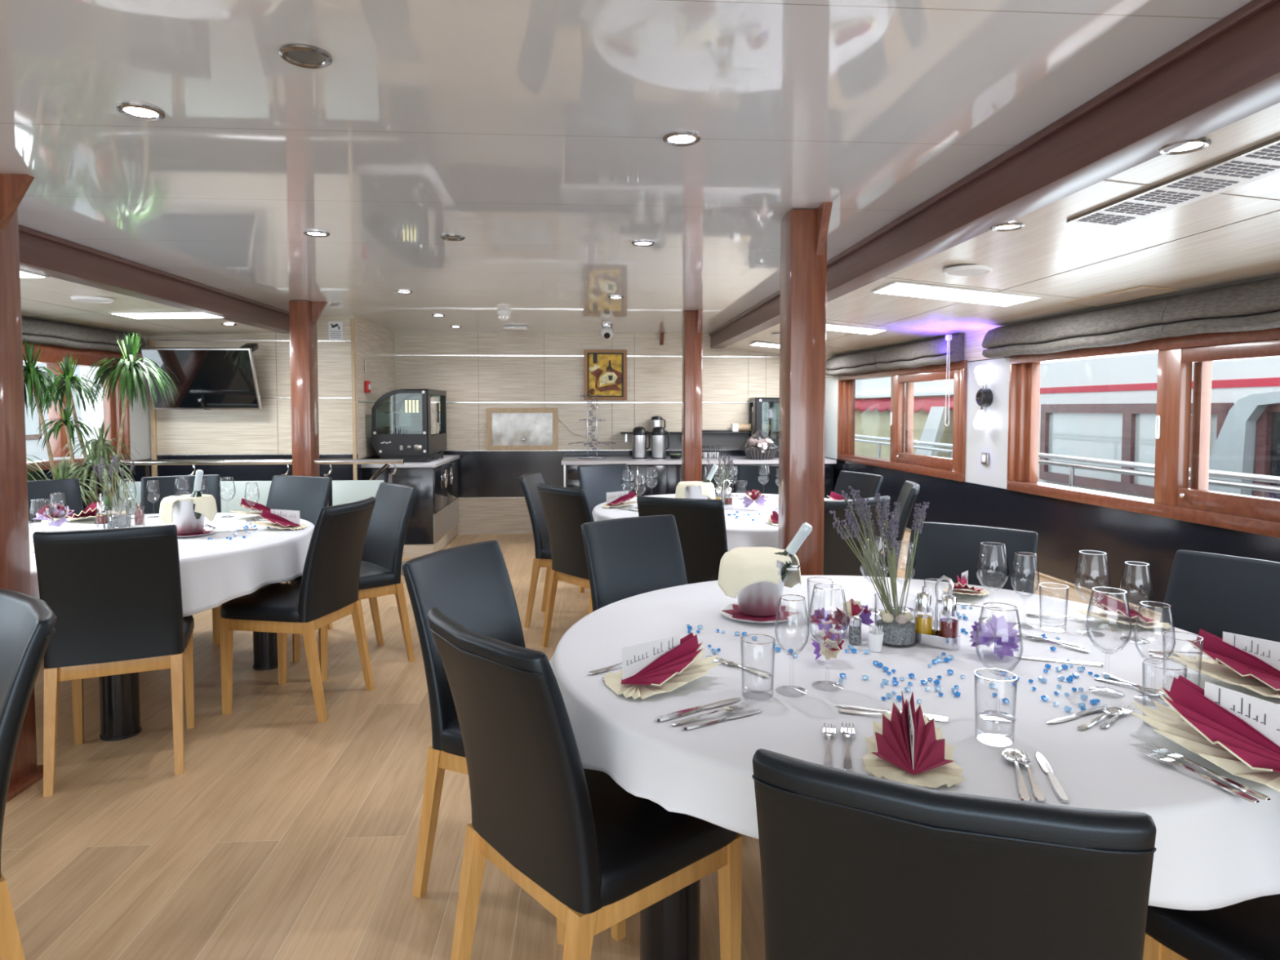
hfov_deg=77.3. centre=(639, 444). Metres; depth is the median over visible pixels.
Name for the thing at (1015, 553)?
bowl
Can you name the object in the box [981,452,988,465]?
light switch
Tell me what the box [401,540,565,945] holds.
dining chair
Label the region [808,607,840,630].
paper flower
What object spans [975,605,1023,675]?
bowl
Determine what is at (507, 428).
hatch
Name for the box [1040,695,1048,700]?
bead
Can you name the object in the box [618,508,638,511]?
knife
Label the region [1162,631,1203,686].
tumbler
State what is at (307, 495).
dining chair
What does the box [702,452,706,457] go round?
cup
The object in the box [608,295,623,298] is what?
recessed light
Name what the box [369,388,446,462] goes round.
display case
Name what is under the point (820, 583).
wine glass
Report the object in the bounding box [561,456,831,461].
countertop
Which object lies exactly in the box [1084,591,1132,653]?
bowl
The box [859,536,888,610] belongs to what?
wine glass
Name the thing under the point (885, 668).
bead
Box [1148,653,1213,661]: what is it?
knife
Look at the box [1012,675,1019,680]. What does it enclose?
bead
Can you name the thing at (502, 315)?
smoke detector
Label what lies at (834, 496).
napkin
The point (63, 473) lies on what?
dracaena plant
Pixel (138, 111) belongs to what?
recessed light
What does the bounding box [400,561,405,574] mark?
floor mat
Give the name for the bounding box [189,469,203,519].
wine bottle
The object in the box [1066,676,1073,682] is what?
bead
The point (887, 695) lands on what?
bead
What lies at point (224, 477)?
wine glass
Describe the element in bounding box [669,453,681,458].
bowl
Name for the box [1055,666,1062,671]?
bead
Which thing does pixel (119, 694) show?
round table
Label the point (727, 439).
wall shelf
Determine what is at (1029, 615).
fork
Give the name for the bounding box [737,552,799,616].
wine cooler
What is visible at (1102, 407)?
ship
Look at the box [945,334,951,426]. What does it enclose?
blind cord
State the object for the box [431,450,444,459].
power cable
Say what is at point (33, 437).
building
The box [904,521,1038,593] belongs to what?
dining chair
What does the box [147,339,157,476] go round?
trim
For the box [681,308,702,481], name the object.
wooden pillar
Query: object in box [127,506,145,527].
tumbler
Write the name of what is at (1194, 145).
recessed light
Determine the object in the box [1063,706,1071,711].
bead
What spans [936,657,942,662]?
bead
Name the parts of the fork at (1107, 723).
handle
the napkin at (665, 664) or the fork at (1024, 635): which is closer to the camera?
the napkin at (665, 664)
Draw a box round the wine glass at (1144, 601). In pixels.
[1133,600,1175,698]
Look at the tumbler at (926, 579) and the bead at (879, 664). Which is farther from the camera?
the tumbler at (926, 579)
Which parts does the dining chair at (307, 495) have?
leg, backrest, leg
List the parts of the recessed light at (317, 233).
bulb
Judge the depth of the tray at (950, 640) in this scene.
2.12 m
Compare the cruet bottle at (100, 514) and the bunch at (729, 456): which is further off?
the bunch at (729, 456)
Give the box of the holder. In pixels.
[866,624,884,652]
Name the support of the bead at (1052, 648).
on the tablecloth at (1216, 847)
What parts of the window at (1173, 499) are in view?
finger pull, sash, pane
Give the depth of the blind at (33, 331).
5.95 m
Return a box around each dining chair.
[0,588,56,959]
[26,478,84,523]
[32,524,195,796]
[140,475,222,605]
[212,475,333,645]
[219,497,375,722]
[289,482,417,681]
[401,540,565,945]
[426,607,742,959]
[518,471,551,627]
[537,483,594,647]
[577,463,631,592]
[581,514,688,612]
[636,495,728,584]
[735,464,778,494]
[751,748,1156,959]
[823,495,890,576]
[833,471,883,499]
[875,480,919,577]
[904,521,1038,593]
[1142,893,1279,959]
[1160,550,1279,642]
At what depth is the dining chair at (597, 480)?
6.13 m
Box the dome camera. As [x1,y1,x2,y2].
[600,324,613,339]
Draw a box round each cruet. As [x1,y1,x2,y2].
[94,493,107,529]
[715,479,733,509]
[914,575,960,649]
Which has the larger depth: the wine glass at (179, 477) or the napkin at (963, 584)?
the wine glass at (179, 477)
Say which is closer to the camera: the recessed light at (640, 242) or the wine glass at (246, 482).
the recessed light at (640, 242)
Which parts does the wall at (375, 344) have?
dark panel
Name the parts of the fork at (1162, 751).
handle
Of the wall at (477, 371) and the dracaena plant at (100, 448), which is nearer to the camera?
the dracaena plant at (100, 448)
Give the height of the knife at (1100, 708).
0.004 m
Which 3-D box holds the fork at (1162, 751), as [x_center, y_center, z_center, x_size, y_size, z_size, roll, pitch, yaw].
[0.977,0.561,1.387,0.026,0.010,0.213,-1,3,-18]
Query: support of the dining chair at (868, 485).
on the floor
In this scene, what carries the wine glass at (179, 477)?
on the tablecloth at (220, 570)
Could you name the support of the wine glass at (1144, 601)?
on the tablecloth at (1216, 847)
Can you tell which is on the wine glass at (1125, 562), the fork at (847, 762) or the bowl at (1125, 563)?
the bowl at (1125, 563)
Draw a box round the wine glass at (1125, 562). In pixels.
[1120,561,1152,639]
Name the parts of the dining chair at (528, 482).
leg, backrest, seat frame, seat, leg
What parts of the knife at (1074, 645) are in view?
handle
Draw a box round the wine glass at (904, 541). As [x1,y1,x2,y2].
[896,541,915,608]
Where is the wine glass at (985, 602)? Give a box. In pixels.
[975,602,1023,720]
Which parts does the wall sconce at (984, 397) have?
bulb, bulb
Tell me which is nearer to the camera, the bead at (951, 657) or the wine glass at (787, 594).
the wine glass at (787, 594)
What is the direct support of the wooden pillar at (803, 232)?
on the floor
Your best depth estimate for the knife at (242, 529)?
4.12 m
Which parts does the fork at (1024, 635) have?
handle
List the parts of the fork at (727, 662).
handle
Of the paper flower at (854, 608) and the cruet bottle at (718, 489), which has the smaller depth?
the paper flower at (854, 608)
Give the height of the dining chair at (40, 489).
0.962 m
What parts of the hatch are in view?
frosted pane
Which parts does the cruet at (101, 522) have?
carry handle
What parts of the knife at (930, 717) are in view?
blade, handle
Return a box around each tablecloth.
[28,512,314,617]
[549,575,1279,910]
[591,493,884,554]
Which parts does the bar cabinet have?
door, oval handle, panel, oval handle, door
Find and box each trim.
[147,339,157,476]
[351,318,357,479]
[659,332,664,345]
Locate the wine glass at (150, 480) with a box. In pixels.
[145,480,160,517]
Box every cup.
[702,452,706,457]
[708,452,713,457]
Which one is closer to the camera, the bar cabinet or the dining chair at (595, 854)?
the dining chair at (595, 854)
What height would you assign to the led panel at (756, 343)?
0.068 m
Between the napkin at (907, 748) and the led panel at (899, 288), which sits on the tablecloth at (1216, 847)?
the napkin at (907, 748)
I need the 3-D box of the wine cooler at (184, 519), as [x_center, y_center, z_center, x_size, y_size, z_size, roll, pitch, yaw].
[-2.260,0.348,3.989,0.208,0.176,0.178,1,3,26]
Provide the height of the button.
0.110 m
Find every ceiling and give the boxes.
[0,0,1252,333]
[20,276,275,336]
[724,102,1279,357]
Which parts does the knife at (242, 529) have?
handle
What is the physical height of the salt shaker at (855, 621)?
0.074 m
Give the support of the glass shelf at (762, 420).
attached to the display case at (755, 416)
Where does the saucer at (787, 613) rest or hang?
on the tablecloth at (1216, 847)
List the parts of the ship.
slanted panel, pane, pane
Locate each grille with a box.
[75,298,110,302]
[946,269,988,275]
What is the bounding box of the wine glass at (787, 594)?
[774,594,808,687]
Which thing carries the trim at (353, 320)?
attached to the wall at (264, 433)
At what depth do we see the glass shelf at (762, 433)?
8.73 m
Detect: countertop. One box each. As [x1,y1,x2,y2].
[360,454,459,467]
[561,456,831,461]
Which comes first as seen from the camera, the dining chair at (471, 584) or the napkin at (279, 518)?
the dining chair at (471, 584)
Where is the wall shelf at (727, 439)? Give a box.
[620,430,778,449]
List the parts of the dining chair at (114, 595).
leg, leg, backrest, seat frame, leg, seat, leg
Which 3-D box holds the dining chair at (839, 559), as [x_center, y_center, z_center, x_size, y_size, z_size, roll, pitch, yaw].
[0.929,0.730,4.120,0.466,0.962,0.604,-2,3,-31]
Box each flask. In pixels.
[631,426,650,458]
[650,416,665,431]
[651,426,669,458]
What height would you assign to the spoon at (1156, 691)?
0.006 m
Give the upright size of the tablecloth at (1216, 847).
0.158 m
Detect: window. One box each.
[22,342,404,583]
[837,360,967,481]
[1006,327,1279,537]
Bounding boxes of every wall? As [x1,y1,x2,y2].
[21,316,151,517]
[147,315,358,506]
[355,316,395,479]
[394,331,779,534]
[824,276,1279,622]
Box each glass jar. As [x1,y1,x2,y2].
[107,520,115,528]
[848,625,861,644]
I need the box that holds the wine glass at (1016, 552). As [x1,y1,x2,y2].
[1010,551,1039,627]
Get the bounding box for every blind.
[21,317,146,353]
[825,333,963,376]
[982,276,1279,358]
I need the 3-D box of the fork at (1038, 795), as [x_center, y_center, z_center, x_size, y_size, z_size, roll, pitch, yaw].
[0.668,0.563,1.371,0.023,0.009,0.183,1,3,15]
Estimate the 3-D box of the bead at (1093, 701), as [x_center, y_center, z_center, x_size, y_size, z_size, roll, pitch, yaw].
[0.970,0.549,1.712,0.014,0.012,0.015,-2,3,-30]
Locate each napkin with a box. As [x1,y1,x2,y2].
[66,501,102,520]
[159,493,217,524]
[229,497,271,515]
[251,509,306,529]
[602,490,637,507]
[604,632,721,699]
[675,480,715,498]
[717,546,801,598]
[765,510,778,525]
[826,491,848,500]
[862,691,964,787]
[942,570,989,595]
[1075,591,1172,629]
[1129,675,1279,791]
[1164,628,1279,697]
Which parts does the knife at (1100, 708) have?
blade, handle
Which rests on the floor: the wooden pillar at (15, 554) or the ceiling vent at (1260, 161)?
the wooden pillar at (15, 554)
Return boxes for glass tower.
[577,388,608,458]
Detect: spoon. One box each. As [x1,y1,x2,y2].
[1001,748,1031,801]
[1076,707,1124,729]
[1093,677,1164,694]
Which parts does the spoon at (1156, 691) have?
handle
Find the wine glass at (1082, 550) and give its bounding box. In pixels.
[1073,550,1111,636]
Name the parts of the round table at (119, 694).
leg, leg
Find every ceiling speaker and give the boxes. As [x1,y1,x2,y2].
[70,295,114,302]
[771,333,779,337]
[942,264,992,275]
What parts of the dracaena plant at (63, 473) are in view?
crown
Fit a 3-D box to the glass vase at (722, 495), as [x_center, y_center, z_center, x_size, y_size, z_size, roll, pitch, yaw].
[0.554,0.324,5.368,0.112,0.126,0.112,0,3,-4]
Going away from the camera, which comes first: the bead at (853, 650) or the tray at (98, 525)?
the bead at (853, 650)
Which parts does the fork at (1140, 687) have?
handle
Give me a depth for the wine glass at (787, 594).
1.78 m
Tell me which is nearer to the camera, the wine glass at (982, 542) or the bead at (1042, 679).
the bead at (1042, 679)
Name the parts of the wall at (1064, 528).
pier panel, lintel panel, pier panel, pier panel, panel, dark panel, lintel panel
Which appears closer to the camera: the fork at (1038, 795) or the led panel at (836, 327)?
the fork at (1038, 795)
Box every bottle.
[95,502,106,519]
[95,502,106,524]
[102,490,113,519]
[133,502,143,524]
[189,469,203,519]
[702,464,718,482]
[715,484,722,499]
[724,484,732,504]
[779,522,812,582]
[914,586,932,635]
[938,589,959,637]
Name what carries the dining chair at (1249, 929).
on the floor
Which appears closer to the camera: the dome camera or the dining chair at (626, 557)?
the dining chair at (626, 557)
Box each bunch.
[90,454,135,515]
[706,453,733,491]
[829,485,928,622]
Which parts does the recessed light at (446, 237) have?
bulb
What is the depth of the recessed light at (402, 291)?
5.69 m
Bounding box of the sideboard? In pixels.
[561,456,836,498]
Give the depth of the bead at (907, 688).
1.78 m
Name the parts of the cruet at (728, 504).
carry handle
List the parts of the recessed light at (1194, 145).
bulb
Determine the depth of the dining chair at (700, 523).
3.90 m
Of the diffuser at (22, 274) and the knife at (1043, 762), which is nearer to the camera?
the knife at (1043, 762)
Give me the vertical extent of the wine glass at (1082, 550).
0.230 m
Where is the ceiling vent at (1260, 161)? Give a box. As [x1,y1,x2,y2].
[1066,135,1279,226]
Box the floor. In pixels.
[0,533,905,959]
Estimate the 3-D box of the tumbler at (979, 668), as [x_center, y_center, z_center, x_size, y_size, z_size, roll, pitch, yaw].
[0.676,0.500,1.524,0.075,0.126,0.075,0,3,-4]
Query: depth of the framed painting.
8.86 m
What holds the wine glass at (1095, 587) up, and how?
on the tablecloth at (1216, 847)
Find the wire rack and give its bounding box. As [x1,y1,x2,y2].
[702,445,722,457]
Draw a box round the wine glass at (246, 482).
[244,482,259,520]
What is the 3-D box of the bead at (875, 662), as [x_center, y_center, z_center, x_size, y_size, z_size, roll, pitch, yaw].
[0.581,0.537,1.972,0.015,0.012,0.014,0,3,-8]
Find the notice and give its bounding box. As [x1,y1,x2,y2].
[328,321,342,340]
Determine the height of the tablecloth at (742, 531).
0.225 m
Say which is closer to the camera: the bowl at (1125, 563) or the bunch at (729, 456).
the bowl at (1125, 563)
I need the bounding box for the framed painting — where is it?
[583,349,626,399]
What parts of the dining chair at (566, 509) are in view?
leg, backrest, seat frame, leg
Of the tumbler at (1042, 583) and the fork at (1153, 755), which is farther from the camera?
the tumbler at (1042, 583)
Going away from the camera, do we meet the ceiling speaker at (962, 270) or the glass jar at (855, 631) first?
the glass jar at (855, 631)
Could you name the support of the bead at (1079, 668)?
on the tablecloth at (1216, 847)
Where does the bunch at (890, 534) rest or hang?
in the glass vase at (901, 632)
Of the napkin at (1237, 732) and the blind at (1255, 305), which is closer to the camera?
the napkin at (1237, 732)
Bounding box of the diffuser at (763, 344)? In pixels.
[751,342,779,347]
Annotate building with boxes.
[22,362,82,461]
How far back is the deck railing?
5.28 m
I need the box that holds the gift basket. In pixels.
[742,431,778,459]
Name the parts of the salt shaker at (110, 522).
lid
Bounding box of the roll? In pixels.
[730,423,771,431]
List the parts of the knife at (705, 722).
handle, blade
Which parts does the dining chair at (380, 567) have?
leg, leg, seat, leg, seat frame, backrest, leg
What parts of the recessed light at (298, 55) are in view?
bulb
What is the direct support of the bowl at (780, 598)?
on the wine glass at (787, 594)
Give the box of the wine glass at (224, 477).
[218,476,235,517]
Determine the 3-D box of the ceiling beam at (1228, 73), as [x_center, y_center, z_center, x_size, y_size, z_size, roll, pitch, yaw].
[1.249,-0.877,2.810,0.158,0.165,12.320,0,3,-4]
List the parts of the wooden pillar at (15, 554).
plate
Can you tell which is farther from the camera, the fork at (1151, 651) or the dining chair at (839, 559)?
the dining chair at (839, 559)
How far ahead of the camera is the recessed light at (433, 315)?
7.11 m
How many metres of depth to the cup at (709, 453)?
8.66 m
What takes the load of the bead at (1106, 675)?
on the tablecloth at (1216, 847)
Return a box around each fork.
[588,662,622,674]
[671,702,750,724]
[716,657,768,677]
[822,722,835,767]
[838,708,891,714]
[840,722,854,771]
[1013,750,1045,801]
[1017,633,1089,652]
[1026,613,1094,621]
[1098,705,1134,728]
[1102,672,1162,695]
[1135,746,1259,803]
[1142,742,1270,800]
[1147,649,1200,653]
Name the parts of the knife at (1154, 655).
handle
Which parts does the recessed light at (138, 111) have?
bulb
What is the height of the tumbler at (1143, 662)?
0.126 m
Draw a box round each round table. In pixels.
[98,582,280,741]
[640,879,700,959]
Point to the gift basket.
(762, 451)
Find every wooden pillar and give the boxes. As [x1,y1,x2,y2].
[0,173,43,802]
[288,300,328,476]
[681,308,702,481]
[777,201,832,575]
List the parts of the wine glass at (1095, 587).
stem and foot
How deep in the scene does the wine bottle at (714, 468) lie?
4.72 m
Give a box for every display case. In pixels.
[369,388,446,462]
[748,397,779,457]
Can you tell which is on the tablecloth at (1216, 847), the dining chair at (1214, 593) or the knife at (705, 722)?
the knife at (705, 722)
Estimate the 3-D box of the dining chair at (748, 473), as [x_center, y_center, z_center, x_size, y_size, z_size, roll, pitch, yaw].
[0.889,0.649,5.882,0.466,0.962,0.604,1,3,17]
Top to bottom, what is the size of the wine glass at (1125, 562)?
0.212 m
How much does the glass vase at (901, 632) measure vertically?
0.126 m
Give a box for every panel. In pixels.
[19,269,49,277]
[108,311,223,319]
[748,341,779,347]
[826,323,888,334]
[871,280,1042,306]
[1065,285,1178,306]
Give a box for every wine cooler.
[172,499,204,533]
[684,485,715,498]
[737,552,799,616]
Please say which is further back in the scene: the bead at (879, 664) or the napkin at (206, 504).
the napkin at (206, 504)
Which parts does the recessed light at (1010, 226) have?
bulb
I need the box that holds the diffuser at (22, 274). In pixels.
[19,271,44,277]
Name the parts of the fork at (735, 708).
handle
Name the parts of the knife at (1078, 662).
blade, handle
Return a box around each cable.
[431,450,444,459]
[558,418,614,444]
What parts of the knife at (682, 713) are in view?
handle, blade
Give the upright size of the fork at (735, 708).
0.009 m
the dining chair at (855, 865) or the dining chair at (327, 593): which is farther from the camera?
the dining chair at (327, 593)
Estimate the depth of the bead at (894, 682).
1.83 m
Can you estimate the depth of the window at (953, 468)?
6.90 m
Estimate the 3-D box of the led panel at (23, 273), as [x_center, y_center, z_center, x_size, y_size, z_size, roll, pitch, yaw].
[-3.311,-0.838,3.879,0.640,0.011,0.340,-1,3,-4]
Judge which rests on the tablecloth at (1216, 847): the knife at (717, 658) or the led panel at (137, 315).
the knife at (717, 658)
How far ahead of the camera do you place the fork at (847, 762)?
1.46 m
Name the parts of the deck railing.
post, post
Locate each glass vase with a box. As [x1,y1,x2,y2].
[106,503,131,528]
[714,484,731,503]
[874,593,918,644]
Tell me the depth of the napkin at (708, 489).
4.63 m
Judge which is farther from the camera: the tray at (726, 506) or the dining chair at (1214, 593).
the tray at (726, 506)
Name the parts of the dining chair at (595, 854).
leg, backrest, leg, seat frame, leg, seat, leg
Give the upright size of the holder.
0.066 m
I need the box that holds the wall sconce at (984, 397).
[973,364,992,429]
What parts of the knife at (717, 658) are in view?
handle, blade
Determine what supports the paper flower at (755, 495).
on the tablecloth at (742, 531)
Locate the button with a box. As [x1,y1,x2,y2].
[364,381,370,392]
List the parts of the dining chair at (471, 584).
leg, seat, seat frame, backrest, leg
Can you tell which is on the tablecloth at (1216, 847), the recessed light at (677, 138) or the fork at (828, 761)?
the fork at (828, 761)
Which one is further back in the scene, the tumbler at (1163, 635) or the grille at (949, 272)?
the grille at (949, 272)
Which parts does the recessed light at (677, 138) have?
bulb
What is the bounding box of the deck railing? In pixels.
[854,434,1279,493]
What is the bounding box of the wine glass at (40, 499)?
[28,498,53,552]
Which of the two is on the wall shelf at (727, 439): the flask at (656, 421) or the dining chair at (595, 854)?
the flask at (656, 421)
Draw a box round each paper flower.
[31,502,75,527]
[742,488,766,508]
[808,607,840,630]
[811,627,844,660]
[831,598,874,631]
[968,613,1021,659]
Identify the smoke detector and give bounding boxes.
[497,311,511,320]
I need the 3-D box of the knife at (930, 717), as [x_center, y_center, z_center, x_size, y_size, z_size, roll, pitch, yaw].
[0.520,0.554,1.659,0.222,0.005,0.021,1,3,21]
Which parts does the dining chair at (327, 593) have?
leg, seat, leg, seat frame, leg, backrest, leg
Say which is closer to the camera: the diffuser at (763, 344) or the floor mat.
the floor mat
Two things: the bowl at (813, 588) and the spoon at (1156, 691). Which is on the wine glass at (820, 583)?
the bowl at (813, 588)
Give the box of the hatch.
[486,408,557,450]
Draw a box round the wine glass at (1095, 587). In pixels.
[1084,586,1132,697]
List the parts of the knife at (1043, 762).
blade, handle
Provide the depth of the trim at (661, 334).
8.87 m
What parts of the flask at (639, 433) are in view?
pump lid, handle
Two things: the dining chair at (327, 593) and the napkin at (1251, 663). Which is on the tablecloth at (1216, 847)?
the napkin at (1251, 663)
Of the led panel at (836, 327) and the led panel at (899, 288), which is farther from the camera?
the led panel at (836, 327)
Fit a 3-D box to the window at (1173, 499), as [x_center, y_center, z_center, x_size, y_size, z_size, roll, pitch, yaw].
[2.622,-0.089,4.000,0.167,0.886,2.543,0,3,-7]
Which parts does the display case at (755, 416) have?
door handle, frame, panel, panel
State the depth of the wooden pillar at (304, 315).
6.20 m
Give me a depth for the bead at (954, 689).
1.77 m
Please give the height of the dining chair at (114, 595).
0.962 m
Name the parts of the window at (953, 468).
finger pull, sash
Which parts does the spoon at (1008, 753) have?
handle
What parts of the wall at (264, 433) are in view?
dark panel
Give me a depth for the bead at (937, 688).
1.79 m
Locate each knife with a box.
[215,528,256,532]
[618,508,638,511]
[654,697,741,721]
[681,709,761,729]
[706,655,773,675]
[835,704,947,721]
[937,600,1002,607]
[1013,656,1102,666]
[1016,633,1084,648]
[1035,751,1068,802]
[1046,704,1111,723]
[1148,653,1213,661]
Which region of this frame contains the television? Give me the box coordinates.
[140,342,262,409]
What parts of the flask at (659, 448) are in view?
pump lid, handle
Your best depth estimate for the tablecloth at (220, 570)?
3.67 m
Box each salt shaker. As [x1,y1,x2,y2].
[107,515,115,528]
[848,615,861,644]
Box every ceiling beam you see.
[17,224,289,333]
[708,0,1279,348]
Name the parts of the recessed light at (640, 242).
bulb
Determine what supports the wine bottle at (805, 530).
in the wine cooler at (760, 598)
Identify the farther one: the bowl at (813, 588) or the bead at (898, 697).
the bowl at (813, 588)
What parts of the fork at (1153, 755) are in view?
handle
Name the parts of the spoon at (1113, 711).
handle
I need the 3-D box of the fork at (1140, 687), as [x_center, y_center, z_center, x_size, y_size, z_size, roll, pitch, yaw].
[1.115,0.543,1.822,0.020,0.008,0.162,0,3,-10]
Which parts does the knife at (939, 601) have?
handle, blade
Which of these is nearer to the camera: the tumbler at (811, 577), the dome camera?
the tumbler at (811, 577)
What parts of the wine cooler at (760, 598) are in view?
handle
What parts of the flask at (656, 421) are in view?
lid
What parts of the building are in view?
pane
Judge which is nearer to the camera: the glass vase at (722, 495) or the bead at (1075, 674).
the bead at (1075, 674)
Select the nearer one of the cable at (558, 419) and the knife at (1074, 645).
the knife at (1074, 645)
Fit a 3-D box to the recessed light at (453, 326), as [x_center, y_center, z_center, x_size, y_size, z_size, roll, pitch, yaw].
[-1.875,-1.200,8.149,0.116,0.009,0.116,0,3,-4]
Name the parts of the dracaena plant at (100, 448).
stem, crown, crown, crown, stem, stem, crown, crown, stem, crown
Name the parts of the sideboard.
panel, drawer, drawer, door, bar handle, door, door, door, door, drawer, drawer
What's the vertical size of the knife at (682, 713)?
0.005 m
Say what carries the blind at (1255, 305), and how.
attached to the window at (1173, 499)
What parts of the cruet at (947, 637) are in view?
carry handle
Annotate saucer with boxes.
[177,528,216,537]
[720,603,799,622]
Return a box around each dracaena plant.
[22,332,182,507]
[26,452,112,509]
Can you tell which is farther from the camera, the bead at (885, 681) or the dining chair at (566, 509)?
the dining chair at (566, 509)
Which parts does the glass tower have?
plate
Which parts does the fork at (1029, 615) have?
handle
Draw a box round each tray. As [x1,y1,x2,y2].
[94,521,107,529]
[724,503,733,509]
[914,629,960,649]
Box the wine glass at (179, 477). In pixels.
[173,476,191,493]
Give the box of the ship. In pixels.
[854,352,1279,499]
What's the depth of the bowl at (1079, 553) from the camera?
2.22 m
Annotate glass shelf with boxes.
[391,425,422,427]
[761,432,778,434]
[762,419,778,421]
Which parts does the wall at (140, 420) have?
lintel panel, dark panel, pier panel, pier panel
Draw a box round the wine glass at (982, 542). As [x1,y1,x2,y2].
[976,542,1008,617]
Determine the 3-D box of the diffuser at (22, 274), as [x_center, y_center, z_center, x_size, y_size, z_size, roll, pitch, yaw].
[-3.311,-0.834,3.879,0.610,0.003,0.310,-1,3,-4]
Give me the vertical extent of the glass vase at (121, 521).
0.126 m
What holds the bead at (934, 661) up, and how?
on the tablecloth at (1216, 847)
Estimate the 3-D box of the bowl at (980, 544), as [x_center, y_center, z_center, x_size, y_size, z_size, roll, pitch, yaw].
[1.047,0.365,2.377,0.090,0.142,0.090,0,3,-4]
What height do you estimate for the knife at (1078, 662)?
0.004 m
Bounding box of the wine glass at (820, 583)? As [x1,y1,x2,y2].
[808,582,848,682]
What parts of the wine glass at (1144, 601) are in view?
stem and foot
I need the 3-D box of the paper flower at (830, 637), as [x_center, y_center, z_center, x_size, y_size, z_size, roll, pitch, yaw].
[0.469,0.499,1.993,0.085,0.083,0.093,0,3,-4]
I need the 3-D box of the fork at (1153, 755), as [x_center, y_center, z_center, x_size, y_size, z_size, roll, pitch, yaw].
[0.953,0.562,1.374,0.025,0.010,0.203,-1,3,-20]
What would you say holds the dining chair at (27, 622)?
on the floor
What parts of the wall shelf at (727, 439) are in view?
splash panel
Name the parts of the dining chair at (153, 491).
backrest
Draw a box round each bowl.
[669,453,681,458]
[774,598,808,655]
[808,587,848,648]
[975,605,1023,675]
[976,544,1008,591]
[1001,748,1026,763]
[1010,553,1039,598]
[1073,553,1111,602]
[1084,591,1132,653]
[1103,707,1124,715]
[1120,563,1152,611]
[1133,604,1175,664]
[1144,687,1164,694]
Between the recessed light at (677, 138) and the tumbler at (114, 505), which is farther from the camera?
the tumbler at (114, 505)
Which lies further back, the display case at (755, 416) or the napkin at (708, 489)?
the display case at (755, 416)
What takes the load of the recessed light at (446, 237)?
in the ceiling at (531, 132)
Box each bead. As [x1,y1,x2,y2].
[839,672,845,678]
[850,648,857,653]
[862,675,868,679]
[863,648,869,653]
[872,660,879,665]
[877,662,883,666]
[881,678,888,684]
[882,666,888,671]
[885,693,893,697]
[891,680,898,684]
[896,695,902,700]
[903,686,911,691]
[908,673,915,678]
[920,679,927,684]
[931,658,937,663]
[933,679,940,684]
[933,685,941,691]
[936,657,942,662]
[943,657,950,662]
[946,669,953,674]
[947,654,954,659]
[951,687,957,692]
[953,691,960,696]
[988,682,995,688]
[1001,697,1009,703]
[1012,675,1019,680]
[1040,677,1047,682]
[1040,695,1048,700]
[1044,663,1051,668]
[1049,646,1056,650]
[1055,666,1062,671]
[1057,675,1064,680]
[1061,664,1067,669]
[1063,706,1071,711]
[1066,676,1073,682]
[1072,672,1079,677]
[1076,666,1084,671]
[1077,702,1085,707]
[1080,693,1088,699]
[1089,698,1097,704]
[1102,673,1110,678]
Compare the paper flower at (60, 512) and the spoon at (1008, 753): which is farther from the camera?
the paper flower at (60, 512)
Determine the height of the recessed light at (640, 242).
0.009 m
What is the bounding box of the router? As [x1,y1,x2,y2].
[502,325,528,330]
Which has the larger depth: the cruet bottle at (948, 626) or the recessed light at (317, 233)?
the recessed light at (317, 233)
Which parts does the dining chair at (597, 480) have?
leg, backrest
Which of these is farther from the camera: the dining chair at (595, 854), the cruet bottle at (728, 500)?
the cruet bottle at (728, 500)
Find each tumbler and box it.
[110,505,127,528]
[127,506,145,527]
[736,480,747,499]
[740,634,775,697]
[807,577,833,615]
[924,578,950,621]
[974,668,1017,744]
[1039,582,1068,626]
[1142,657,1186,722]
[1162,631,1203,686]
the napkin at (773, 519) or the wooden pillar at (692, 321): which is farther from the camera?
the wooden pillar at (692, 321)
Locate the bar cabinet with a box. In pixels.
[360,454,459,557]
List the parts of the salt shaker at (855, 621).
lid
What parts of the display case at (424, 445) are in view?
panel, curved glass, control panel, panel, sliding door, frame, door handle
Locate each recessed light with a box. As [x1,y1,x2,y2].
[115,102,164,120]
[220,323,236,325]
[279,44,332,68]
[303,230,329,237]
[395,289,412,293]
[431,314,444,316]
[440,234,465,240]
[449,325,462,328]
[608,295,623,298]
[631,240,654,246]
[662,131,700,146]
[990,222,1024,231]
[1157,137,1212,155]
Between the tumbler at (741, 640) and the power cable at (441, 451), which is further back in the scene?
the power cable at (441, 451)
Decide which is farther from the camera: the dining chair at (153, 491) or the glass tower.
the glass tower
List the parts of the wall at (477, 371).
panel, panel, dark panel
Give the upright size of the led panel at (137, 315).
0.011 m
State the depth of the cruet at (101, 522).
4.16 m
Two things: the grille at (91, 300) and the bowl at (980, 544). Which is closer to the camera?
the bowl at (980, 544)
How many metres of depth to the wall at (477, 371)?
8.87 m
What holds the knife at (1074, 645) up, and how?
on the tablecloth at (1216, 847)

